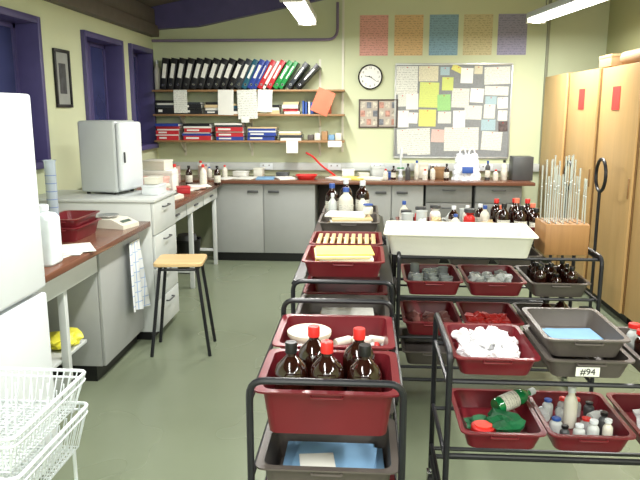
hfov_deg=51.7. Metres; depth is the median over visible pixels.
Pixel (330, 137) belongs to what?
carton
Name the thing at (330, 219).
paper pad
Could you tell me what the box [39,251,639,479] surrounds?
floor
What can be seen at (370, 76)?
wall clock
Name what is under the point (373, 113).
photo board
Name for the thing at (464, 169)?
print
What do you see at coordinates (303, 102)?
book
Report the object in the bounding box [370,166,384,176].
storage box
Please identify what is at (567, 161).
pole stand
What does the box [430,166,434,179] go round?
plastic bottle
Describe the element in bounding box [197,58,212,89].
ring binder
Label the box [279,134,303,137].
file
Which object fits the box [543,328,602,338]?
folder
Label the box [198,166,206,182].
beaker
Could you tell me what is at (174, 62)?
ring binder
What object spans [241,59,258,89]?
ring binder
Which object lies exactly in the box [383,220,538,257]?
trough
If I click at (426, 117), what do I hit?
notice
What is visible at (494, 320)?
red part
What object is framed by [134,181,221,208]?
countertop
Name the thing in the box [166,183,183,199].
telephone
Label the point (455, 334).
crumpled tissue
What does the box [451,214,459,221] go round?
plastic bottle
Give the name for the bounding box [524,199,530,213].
bottle
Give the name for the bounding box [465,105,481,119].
notice
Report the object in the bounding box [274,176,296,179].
loose paper
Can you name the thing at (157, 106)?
file
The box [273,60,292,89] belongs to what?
ring binder
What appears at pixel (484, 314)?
red part
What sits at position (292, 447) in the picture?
stack
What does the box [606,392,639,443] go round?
tray
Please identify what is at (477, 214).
bottle
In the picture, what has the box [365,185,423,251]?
base cabinet
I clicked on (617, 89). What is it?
notice
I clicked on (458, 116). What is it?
notice
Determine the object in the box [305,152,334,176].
tube
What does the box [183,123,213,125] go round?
file
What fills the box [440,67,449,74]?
notice
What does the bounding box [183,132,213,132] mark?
file
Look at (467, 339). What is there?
crumpled tissue
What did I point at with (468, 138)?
notice
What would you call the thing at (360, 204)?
plastic bottle
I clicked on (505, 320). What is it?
red part
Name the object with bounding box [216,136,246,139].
file
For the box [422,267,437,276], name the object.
beaker
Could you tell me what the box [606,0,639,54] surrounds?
wall
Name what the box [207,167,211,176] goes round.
plastic bottle
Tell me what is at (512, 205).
bottle
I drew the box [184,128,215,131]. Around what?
file
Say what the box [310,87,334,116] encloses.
card
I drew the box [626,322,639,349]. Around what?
bottle
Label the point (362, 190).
bottle
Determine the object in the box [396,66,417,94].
notice
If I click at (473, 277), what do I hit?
plastic bag
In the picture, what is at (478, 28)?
poster
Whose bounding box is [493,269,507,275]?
plastic bag
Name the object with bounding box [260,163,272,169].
power socket
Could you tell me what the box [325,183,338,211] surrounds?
bottle
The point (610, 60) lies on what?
storage box
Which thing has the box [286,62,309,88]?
ring binder
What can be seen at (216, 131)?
file
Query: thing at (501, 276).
plastic bag
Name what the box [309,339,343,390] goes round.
bottle
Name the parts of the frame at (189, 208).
drawer, leg, drawer, rail, drawer, leg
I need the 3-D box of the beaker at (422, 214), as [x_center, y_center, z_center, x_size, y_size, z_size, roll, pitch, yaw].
[0.765,-0.141,4.981,0.091,0.160,0.089,1,11,4]
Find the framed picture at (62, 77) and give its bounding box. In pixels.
[52,48,73,107]
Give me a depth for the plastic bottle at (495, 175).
7.23 m
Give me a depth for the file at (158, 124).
7.54 m
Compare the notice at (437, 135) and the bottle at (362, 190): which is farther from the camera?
the notice at (437, 135)
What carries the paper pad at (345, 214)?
on the paper pad at (368, 217)
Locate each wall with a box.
[0,0,157,194]
[152,0,609,249]
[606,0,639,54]
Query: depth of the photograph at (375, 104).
7.59 m
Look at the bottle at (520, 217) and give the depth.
4.77 m
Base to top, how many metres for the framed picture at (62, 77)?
0.460 m
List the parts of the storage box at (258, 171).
lid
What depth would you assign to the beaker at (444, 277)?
3.85 m
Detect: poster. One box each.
[359,15,388,55]
[394,15,423,55]
[429,14,458,54]
[463,14,492,54]
[497,14,527,54]
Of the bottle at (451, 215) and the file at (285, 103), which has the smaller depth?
the bottle at (451, 215)
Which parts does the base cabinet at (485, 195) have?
drawer, drawer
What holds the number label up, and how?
attached to the tray at (561, 366)
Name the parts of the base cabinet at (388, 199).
door, handle, door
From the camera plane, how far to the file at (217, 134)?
7.53 m
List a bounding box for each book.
[302,101,304,113]
[305,102,307,113]
[308,102,310,113]
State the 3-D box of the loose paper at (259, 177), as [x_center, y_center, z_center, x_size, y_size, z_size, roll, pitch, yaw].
[-0.614,-0.698,7.443,0.200,0.012,0.280,0,11,0]
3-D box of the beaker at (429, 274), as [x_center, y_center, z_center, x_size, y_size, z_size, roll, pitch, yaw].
[0.658,0.239,3.872,0.058,0.083,0.057,1,11,4]
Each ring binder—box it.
[160,58,171,89]
[167,57,179,89]
[174,57,187,89]
[182,57,195,89]
[189,57,203,89]
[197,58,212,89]
[205,58,220,89]
[212,58,227,89]
[219,58,236,89]
[227,58,244,89]
[234,58,252,89]
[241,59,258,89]
[247,59,265,89]
[253,60,269,89]
[258,60,275,89]
[263,61,278,89]
[266,59,286,89]
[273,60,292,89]
[279,61,299,89]
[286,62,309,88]
[295,63,320,88]
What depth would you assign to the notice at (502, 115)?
7.51 m
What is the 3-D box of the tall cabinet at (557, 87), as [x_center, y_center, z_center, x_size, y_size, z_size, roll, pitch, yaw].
[2.753,-0.737,7.144,0.552,2.045,0.836,1,11,4]
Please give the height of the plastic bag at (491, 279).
0.086 m
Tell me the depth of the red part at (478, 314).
4.01 m
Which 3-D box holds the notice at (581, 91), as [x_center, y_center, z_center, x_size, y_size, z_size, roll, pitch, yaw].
[2.453,-1.321,6.192,0.002,0.190,0.170,1,11,4]
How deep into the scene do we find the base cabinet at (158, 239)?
4.85 m
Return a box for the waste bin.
[176,233,200,273]
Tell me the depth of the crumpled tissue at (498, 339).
2.55 m
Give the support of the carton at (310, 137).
on the wall shelf at (183, 142)
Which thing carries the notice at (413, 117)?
attached to the notice board at (437, 151)
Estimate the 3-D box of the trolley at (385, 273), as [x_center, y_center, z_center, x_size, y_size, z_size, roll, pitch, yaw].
[0.142,0.527,3.787,0.524,0.860,1.002,1,11,4]
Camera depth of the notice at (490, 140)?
7.57 m
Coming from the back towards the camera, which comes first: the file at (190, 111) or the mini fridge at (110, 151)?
the file at (190, 111)
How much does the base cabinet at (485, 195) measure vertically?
0.884 m
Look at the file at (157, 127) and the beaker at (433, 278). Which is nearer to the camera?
the beaker at (433, 278)
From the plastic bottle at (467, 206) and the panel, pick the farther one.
the panel
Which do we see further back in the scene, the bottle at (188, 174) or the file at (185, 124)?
the file at (185, 124)
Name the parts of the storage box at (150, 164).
lid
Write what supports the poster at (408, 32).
attached to the wall at (578, 38)
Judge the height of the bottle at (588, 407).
0.065 m
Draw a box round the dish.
[471,420,495,431]
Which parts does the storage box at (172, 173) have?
lid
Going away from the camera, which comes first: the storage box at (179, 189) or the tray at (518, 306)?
the tray at (518, 306)
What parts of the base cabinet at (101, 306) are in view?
door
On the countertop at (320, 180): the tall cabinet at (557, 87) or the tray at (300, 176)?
the tray at (300, 176)
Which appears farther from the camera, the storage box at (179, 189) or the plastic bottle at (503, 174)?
the plastic bottle at (503, 174)
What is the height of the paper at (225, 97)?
0.278 m
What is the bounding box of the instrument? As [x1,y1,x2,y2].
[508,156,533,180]
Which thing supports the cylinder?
on the countertop at (102, 240)
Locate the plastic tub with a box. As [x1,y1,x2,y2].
[287,323,330,343]
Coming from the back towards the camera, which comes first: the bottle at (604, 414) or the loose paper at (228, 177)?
the loose paper at (228, 177)
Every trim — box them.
[44,0,158,36]
[151,0,321,29]
[152,2,338,41]
[173,162,538,171]
[341,0,344,151]
[538,0,551,169]
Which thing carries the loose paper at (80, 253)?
on the loose paper
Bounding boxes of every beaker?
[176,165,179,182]
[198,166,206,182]
[401,212,412,220]
[408,272,424,280]
[410,263,418,271]
[412,274,423,280]
[416,210,427,220]
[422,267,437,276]
[423,269,435,280]
[428,273,436,280]
[429,276,438,280]
[438,266,447,276]
[439,275,452,280]
[459,208,463,221]
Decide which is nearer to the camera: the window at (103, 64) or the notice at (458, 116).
the window at (103, 64)
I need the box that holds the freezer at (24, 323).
[0,93,58,479]
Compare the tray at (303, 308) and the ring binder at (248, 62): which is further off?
the ring binder at (248, 62)
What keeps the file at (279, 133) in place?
on the file at (280, 136)
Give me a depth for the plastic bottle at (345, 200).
4.96 m
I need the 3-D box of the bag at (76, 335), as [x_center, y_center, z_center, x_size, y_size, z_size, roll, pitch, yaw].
[-1.514,0.581,3.862,0.244,0.086,0.250,-3,11,-13]
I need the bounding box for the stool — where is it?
[150,254,216,356]
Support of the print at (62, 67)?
attached to the framed picture at (62, 77)
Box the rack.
[316,233,375,243]
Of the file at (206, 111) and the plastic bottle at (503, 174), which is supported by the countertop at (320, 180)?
the plastic bottle at (503, 174)
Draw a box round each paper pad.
[314,248,369,259]
[316,246,374,255]
[319,256,373,261]
[321,307,373,314]
[325,211,366,217]
[329,217,370,222]
[331,215,372,221]
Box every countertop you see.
[44,221,149,282]
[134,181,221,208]
[181,175,534,185]
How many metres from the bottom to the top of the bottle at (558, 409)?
0.040 m
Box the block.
[534,218,589,255]
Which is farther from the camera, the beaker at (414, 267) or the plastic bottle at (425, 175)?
the plastic bottle at (425, 175)
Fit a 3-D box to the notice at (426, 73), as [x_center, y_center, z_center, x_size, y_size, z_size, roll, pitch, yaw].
[1.231,-1.883,7.474,0.218,0.168,0.008,1,11,4]
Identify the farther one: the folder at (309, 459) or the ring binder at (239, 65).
the ring binder at (239, 65)
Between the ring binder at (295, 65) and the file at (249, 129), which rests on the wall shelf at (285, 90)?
the ring binder at (295, 65)
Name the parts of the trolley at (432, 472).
rail, frame, rail, rail, rail, rail, rail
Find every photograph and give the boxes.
[360,111,364,116]
[360,119,364,124]
[373,102,377,107]
[379,102,383,107]
[379,111,383,116]
[385,111,389,116]
[385,119,389,124]
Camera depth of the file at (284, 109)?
7.42 m
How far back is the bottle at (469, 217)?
4.80 m
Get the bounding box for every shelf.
[51,339,86,367]
[152,89,344,91]
[153,114,344,126]
[154,139,344,152]
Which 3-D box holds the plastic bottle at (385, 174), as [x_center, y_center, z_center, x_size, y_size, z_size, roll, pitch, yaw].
[0.729,-0.729,7.325,0.058,0.120,0.058,1,11,4]
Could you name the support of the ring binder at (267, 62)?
on the wall shelf at (285, 90)
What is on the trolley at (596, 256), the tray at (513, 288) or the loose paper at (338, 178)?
the tray at (513, 288)
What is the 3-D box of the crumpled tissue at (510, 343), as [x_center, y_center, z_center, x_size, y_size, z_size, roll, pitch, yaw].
[0.721,0.429,2.562,0.103,0.086,0.098,1,11,4]
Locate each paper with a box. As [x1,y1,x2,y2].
[62,242,95,253]
[63,252,82,255]
[173,90,187,112]
[187,184,211,187]
[212,176,236,179]
[218,90,233,114]
[233,176,256,179]
[237,89,257,118]
[241,117,248,122]
[256,176,274,179]
[257,89,271,111]
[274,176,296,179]
[286,141,297,152]
[325,176,350,180]
[328,141,341,146]
[340,176,363,180]
[357,176,383,180]
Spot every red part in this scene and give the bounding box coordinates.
[464,312,473,318]
[467,316,476,321]
[473,311,481,316]
[476,317,484,321]
[481,312,490,318]
[484,317,492,322]
[489,313,499,318]
[492,318,501,322]
[497,313,508,319]
[502,318,511,322]
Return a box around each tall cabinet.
[535,73,570,265]
[557,68,603,292]
[587,62,639,323]
[624,147,639,322]
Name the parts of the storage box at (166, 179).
lid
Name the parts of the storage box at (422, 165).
lid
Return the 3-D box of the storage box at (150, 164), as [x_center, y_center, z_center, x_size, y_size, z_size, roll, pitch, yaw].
[-1.566,-0.729,6.378,0.226,0.093,0.206,2,11,12]
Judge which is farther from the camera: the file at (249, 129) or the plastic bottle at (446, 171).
the file at (249, 129)
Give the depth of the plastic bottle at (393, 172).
7.36 m
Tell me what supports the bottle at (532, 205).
in the tray
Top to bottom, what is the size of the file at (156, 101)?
0.030 m
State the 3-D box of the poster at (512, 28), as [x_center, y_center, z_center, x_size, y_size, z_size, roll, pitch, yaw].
[2.141,-2.288,7.348,0.320,0.440,0.002,1,11,4]
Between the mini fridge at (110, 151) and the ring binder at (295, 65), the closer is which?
the mini fridge at (110, 151)
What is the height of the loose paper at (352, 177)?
0.021 m
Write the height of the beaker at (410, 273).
0.069 m
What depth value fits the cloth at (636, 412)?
2.65 m
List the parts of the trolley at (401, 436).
rail, rail, frame, frame, rail, rail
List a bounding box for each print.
[58,63,66,93]
[462,167,472,172]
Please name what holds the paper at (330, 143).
hanging from the wall shelf at (183, 142)
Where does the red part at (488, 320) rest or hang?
in the tray at (463, 307)
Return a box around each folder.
[291,441,377,467]
[299,453,335,466]
[374,448,383,468]
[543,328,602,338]
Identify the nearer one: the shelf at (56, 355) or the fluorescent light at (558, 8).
the shelf at (56, 355)
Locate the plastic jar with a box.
[363,203,372,213]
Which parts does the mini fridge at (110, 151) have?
door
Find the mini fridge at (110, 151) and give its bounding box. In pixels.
[77,120,142,194]
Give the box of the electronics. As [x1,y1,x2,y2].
[96,213,138,229]
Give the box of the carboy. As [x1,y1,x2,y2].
[39,204,62,266]
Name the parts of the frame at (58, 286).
rail, leg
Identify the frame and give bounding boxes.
[35,256,96,413]
[175,188,217,287]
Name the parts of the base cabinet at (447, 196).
drawer, drawer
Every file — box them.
[155,100,173,102]
[155,123,182,125]
[156,105,173,107]
[156,108,179,113]
[156,126,183,128]
[156,130,182,133]
[156,134,181,135]
[157,103,173,104]
[157,135,182,139]
[180,109,204,113]
[182,133,214,135]
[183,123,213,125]
[183,126,214,127]
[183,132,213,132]
[183,135,214,139]
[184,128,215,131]
[187,102,204,103]
[187,104,204,108]
[204,105,217,107]
[205,102,217,104]
[205,110,217,113]
[215,123,244,124]
[215,126,246,130]
[216,125,245,126]
[216,131,246,132]
[216,132,245,136]
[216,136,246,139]
[247,136,276,139]
[248,127,278,127]
[248,128,277,130]
[248,132,277,135]
[249,130,277,131]
[258,110,281,113]
[279,131,301,132]
[279,133,301,134]
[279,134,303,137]
[280,138,302,140]
[282,105,299,107]
[283,102,299,104]
[283,108,298,110]
[284,111,300,113]
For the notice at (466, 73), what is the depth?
7.45 m
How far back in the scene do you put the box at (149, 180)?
4.96 m
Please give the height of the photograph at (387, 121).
0.068 m
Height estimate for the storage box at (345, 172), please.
0.093 m
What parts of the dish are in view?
lid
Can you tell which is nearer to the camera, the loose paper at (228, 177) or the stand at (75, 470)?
the stand at (75, 470)
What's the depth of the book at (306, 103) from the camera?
7.49 m
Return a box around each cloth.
[464,414,486,428]
[486,408,525,432]
[632,409,639,428]
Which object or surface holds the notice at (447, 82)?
attached to the notice board at (437, 151)
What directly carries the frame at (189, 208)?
on the floor
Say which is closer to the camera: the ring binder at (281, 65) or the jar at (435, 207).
the jar at (435, 207)
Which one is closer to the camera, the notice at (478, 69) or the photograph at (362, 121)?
the notice at (478, 69)
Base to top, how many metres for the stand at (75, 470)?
0.504 m
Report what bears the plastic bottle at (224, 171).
on the countertop at (320, 180)
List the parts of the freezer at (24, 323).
door, door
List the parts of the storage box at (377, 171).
lid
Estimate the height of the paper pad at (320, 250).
0.008 m
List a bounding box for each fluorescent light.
[279,0,316,25]
[526,0,605,23]
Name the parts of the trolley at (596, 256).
frame, rail, rail, rail, rail, rail, frame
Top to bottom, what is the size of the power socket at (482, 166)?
0.076 m
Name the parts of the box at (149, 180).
lid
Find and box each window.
[0,6,50,169]
[80,30,127,119]
[128,43,158,150]
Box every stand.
[18,448,77,479]
[561,160,573,257]
[579,157,607,308]
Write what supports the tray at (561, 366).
on the trolley at (432, 472)
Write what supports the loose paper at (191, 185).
on the loose paper
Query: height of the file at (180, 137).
0.050 m
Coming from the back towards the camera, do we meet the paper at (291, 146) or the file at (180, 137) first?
the file at (180, 137)
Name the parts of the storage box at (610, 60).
lid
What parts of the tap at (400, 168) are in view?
spout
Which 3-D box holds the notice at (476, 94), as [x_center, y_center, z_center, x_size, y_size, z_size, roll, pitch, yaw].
[1.779,-1.639,7.484,0.157,0.164,0.008,1,11,4]
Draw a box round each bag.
[49,327,83,349]
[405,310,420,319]
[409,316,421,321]
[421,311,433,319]
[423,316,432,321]
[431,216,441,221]
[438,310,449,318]
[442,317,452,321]
[451,147,480,180]
[469,273,484,281]
[482,271,492,277]
[484,275,494,281]
[487,277,500,281]
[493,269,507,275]
[495,272,512,280]
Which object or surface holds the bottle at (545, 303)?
in the tray at (518, 306)
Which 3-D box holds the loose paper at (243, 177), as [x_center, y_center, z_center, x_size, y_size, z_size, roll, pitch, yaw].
[-0.835,-0.703,7.478,0.200,0.009,0.280,3,12,17]
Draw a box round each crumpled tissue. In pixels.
[451,328,474,342]
[456,339,474,355]
[458,336,475,347]
[462,345,485,356]
[469,327,490,337]
[472,332,494,349]
[483,326,503,335]
[483,352,492,356]
[485,344,504,357]
[487,333,509,350]
[499,345,520,357]
[501,338,518,349]
[503,335,517,344]
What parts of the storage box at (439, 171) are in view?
lid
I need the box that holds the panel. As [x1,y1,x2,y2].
[319,185,358,216]
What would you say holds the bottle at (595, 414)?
in the tray at (622, 432)
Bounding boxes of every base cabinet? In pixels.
[38,190,178,339]
[47,233,143,380]
[216,184,317,260]
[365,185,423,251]
[423,185,471,262]
[471,186,521,263]
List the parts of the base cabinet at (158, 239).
cabinet top, drawer, drawer, drawer, drawer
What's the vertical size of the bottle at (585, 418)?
0.066 m
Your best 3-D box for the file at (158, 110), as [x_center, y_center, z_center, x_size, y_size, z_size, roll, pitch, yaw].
[-1.754,-1.493,7.628,0.217,0.070,0.244,1,11,4]
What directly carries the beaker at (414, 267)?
in the tray at (414, 287)
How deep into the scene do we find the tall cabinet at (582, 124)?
6.13 m
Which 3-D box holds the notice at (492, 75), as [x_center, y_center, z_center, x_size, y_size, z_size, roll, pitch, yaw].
[1.997,-1.851,7.427,0.293,0.200,0.008,1,11,4]
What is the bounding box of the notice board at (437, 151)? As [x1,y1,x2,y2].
[393,63,513,158]
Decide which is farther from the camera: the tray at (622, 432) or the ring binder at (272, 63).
the ring binder at (272, 63)
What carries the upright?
attached to the wall at (578, 38)
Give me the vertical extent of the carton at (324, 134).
0.101 m
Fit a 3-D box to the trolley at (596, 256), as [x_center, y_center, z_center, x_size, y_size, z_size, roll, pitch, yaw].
[1.005,0.475,3.947,1.134,0.901,0.552,1,11,4]
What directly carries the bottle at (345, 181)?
in the tray at (375, 208)
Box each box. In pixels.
[137,176,169,190]
[141,183,166,194]
[142,159,172,169]
[143,169,177,190]
[143,175,163,184]
[176,185,190,193]
[232,170,249,176]
[253,167,264,176]
[276,172,289,175]
[342,169,354,176]
[357,172,369,176]
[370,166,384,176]
[415,162,428,177]
[430,166,444,178]
[599,54,623,67]
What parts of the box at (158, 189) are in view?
lid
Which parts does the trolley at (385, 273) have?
rail, frame, rail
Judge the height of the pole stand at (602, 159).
1.308 m
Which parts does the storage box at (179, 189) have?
lid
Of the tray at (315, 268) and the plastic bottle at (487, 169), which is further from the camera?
the plastic bottle at (487, 169)
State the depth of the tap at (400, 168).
7.54 m
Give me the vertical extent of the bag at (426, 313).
0.060 m
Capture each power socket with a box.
[197,163,209,168]
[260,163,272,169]
[328,163,340,169]
[428,164,439,170]
[480,164,492,170]
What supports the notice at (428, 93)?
attached to the notice board at (437, 151)
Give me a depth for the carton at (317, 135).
7.56 m
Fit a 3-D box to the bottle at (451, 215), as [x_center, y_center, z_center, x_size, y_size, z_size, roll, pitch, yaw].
[1.003,-0.158,4.962,0.082,0.200,0.082,1,11,4]
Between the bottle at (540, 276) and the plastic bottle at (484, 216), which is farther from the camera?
the plastic bottle at (484, 216)
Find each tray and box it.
[59,210,99,227]
[61,218,101,241]
[254,349,399,435]
[256,418,397,479]
[272,314,394,350]
[295,174,317,179]
[296,294,388,315]
[302,245,384,276]
[303,276,387,294]
[309,231,382,245]
[318,213,379,231]
[322,205,378,212]
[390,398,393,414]
[399,327,454,364]
[400,300,461,334]
[401,255,439,263]
[401,264,463,294]
[443,323,540,375]
[448,259,489,265]
[452,388,546,448]
[456,302,523,326]
[457,264,526,295]
[494,246,542,265]
[512,303,569,324]
[515,265,590,296]
[522,307,630,356]
[522,330,545,366]
[523,325,634,377]
[528,390,635,451]
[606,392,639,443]
[616,326,639,371]
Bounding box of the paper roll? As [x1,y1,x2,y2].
[620,48,639,64]
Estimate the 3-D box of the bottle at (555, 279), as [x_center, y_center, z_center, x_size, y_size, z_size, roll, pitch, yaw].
[1.347,0.246,3.767,0.066,0.110,0.066,1,11,4]
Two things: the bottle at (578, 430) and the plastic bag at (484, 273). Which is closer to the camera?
the bottle at (578, 430)
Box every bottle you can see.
[154,60,160,89]
[185,166,192,184]
[200,164,206,184]
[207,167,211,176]
[214,166,220,184]
[222,165,227,176]
[275,340,307,389]
[298,324,321,389]
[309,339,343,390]
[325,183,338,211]
[328,193,336,211]
[333,336,352,344]
[339,187,352,210]
[340,178,351,195]
[342,327,374,390]
[347,343,381,391]
[352,336,372,343]
[356,180,368,210]
[358,194,366,210]
[369,335,383,343]
[383,169,387,179]
[391,166,395,178]
[399,201,407,220]
[405,163,410,179]
[414,160,418,179]
[422,169,427,179]
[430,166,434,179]
[444,164,448,179]
[448,206,458,221]
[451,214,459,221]
[462,205,469,221]
[463,213,474,221]
[474,204,482,221]
[480,205,489,221]
[485,161,489,179]
[490,199,499,221]
[491,387,535,410]
[493,169,497,180]
[495,205,501,222]
[497,203,509,222]
[500,160,506,179]
[508,198,514,213]
[510,198,519,222]
[514,205,526,224]
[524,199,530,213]
[526,203,535,226]
[526,261,535,277]
[529,208,541,226]
[529,262,538,281]
[534,265,546,282]
[538,406,549,421]
[539,297,551,307]
[542,397,552,416]
[545,263,556,282]
[549,416,562,433]
[550,273,561,282]
[554,297,567,307]
[555,406,562,420]
[556,261,564,278]
[559,424,569,433]
[561,263,569,282]
[562,387,577,428]
[565,266,577,282]
[573,423,584,434]
[582,416,590,421]
[583,400,593,415]
[586,410,602,419]
[587,418,599,434]
[598,410,607,434]
[602,418,612,435]
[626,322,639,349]
[634,328,639,355]
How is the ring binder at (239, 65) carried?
on the wall shelf at (285, 90)
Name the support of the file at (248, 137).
on the wall shelf at (183, 142)
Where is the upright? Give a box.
[319,59,320,155]
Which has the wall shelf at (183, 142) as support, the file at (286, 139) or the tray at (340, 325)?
the file at (286, 139)
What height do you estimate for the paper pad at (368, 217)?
0.016 m
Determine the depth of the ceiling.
7.32 m
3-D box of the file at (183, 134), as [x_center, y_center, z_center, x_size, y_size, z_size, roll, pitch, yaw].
[-1.406,-1.228,7.664,0.335,0.025,0.229,1,11,4]
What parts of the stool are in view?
leg, leg, seat, seat frame, leg, leg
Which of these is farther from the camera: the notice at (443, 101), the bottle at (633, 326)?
the notice at (443, 101)
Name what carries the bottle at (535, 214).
in the tray
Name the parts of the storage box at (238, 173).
lid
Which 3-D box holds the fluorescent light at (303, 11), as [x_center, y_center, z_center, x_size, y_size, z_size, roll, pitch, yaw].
[-0.180,-2.367,5.951,0.200,0.650,1.540,1,11,4]
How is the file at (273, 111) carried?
on the wall shelf at (181, 116)
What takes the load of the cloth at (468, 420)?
in the tray at (466, 402)
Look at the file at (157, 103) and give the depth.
7.50 m
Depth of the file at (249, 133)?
7.49 m
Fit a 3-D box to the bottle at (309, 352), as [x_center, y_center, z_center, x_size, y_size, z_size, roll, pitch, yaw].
[-0.022,0.443,2.351,0.116,0.285,0.116,1,11,4]
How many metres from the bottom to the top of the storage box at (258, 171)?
0.103 m
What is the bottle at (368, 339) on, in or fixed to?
on the pad
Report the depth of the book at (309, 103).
7.48 m
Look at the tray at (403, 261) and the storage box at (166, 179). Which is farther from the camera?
the storage box at (166, 179)
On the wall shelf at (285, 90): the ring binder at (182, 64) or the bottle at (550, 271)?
the ring binder at (182, 64)
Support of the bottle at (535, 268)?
in the tray at (537, 289)
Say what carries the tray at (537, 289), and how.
on the trolley at (596, 256)
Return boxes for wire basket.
[0,367,85,472]
[0,399,88,479]
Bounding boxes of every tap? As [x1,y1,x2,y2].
[397,148,403,177]
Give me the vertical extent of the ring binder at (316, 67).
0.283 m
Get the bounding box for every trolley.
[246,298,406,479]
[291,244,393,313]
[311,215,386,244]
[389,217,551,321]
[393,243,603,404]
[426,312,639,479]
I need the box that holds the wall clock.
[358,64,382,89]
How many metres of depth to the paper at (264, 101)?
7.40 m
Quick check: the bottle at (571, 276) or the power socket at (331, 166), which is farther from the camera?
the power socket at (331, 166)
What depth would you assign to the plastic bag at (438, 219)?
4.95 m
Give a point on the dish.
(478, 425)
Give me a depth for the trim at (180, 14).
7.43 m
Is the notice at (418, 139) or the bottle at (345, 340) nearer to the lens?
the bottle at (345, 340)
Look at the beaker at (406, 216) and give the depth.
4.82 m
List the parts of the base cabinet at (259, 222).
door, handle, door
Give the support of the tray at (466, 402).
on the trolley at (432, 472)
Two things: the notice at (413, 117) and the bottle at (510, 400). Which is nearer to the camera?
the bottle at (510, 400)
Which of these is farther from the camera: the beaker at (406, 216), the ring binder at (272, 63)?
the ring binder at (272, 63)
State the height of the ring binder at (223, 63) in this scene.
0.349 m
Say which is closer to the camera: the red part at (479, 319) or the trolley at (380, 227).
the red part at (479, 319)
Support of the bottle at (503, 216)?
in the tray
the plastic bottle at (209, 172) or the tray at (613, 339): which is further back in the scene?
the plastic bottle at (209, 172)
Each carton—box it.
[308,134,313,139]
[315,133,320,139]
[321,131,327,139]
[328,134,334,139]
[335,133,341,139]
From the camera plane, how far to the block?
3.69 m
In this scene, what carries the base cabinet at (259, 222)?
on the floor
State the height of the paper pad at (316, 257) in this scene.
0.013 m
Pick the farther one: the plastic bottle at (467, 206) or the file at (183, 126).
the file at (183, 126)
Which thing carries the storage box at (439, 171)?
on the countertop at (320, 180)
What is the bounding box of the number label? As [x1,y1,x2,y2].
[575,367,599,376]
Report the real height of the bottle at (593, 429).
0.094 m
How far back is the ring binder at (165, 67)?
7.43 m
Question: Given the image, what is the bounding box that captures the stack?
[283,441,374,465]
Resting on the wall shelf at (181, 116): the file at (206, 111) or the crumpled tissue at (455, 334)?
the file at (206, 111)
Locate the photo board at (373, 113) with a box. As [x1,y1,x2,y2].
[358,99,397,127]
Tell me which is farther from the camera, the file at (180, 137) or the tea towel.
the file at (180, 137)
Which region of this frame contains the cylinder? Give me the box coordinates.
[42,160,58,214]
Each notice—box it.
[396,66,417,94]
[397,129,406,153]
[398,94,405,106]
[398,110,408,126]
[406,93,417,109]
[407,128,429,154]
[408,112,417,123]
[418,109,435,126]
[419,66,438,80]
[419,82,438,107]
[431,129,443,141]
[437,94,450,110]
[438,112,450,122]
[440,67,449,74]
[442,77,453,89]
[444,127,460,150]
[451,65,461,73]
[451,88,469,107]
[453,110,464,127]
[458,127,478,149]
[460,68,473,82]
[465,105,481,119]
[470,88,483,102]
[474,66,482,73]
[480,131,502,150]
[481,120,495,129]
[483,104,494,118]
[484,66,510,84]
[484,86,508,95]
[485,96,496,104]
[497,97,507,108]
[498,110,506,120]
[498,121,507,131]
[578,89,584,108]
[611,86,620,109]
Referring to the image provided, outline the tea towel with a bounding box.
[128,238,150,311]
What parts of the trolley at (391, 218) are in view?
frame, rail, rail, rail, frame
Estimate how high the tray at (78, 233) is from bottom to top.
0.090 m
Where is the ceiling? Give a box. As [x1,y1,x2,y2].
[136,0,179,6]
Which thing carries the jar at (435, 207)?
in the tray
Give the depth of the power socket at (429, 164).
7.62 m
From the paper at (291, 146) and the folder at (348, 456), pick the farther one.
the paper at (291, 146)
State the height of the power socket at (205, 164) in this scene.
0.076 m
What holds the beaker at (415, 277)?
in the tray at (414, 287)
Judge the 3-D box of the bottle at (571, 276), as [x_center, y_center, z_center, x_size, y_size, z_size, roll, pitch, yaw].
[1.432,0.226,3.757,0.068,0.154,0.068,1,11,4]
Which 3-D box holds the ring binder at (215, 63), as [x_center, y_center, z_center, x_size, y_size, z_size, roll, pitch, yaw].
[-1.198,-1.889,7.518,0.191,0.351,0.262,1,11,4]
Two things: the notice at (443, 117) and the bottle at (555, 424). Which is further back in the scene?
the notice at (443, 117)
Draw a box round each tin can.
[400,209,411,220]
[415,206,425,220]
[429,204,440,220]
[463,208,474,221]
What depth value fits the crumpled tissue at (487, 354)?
2.48 m
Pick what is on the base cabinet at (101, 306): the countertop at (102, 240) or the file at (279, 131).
the countertop at (102, 240)
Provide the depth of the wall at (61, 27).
5.47 m

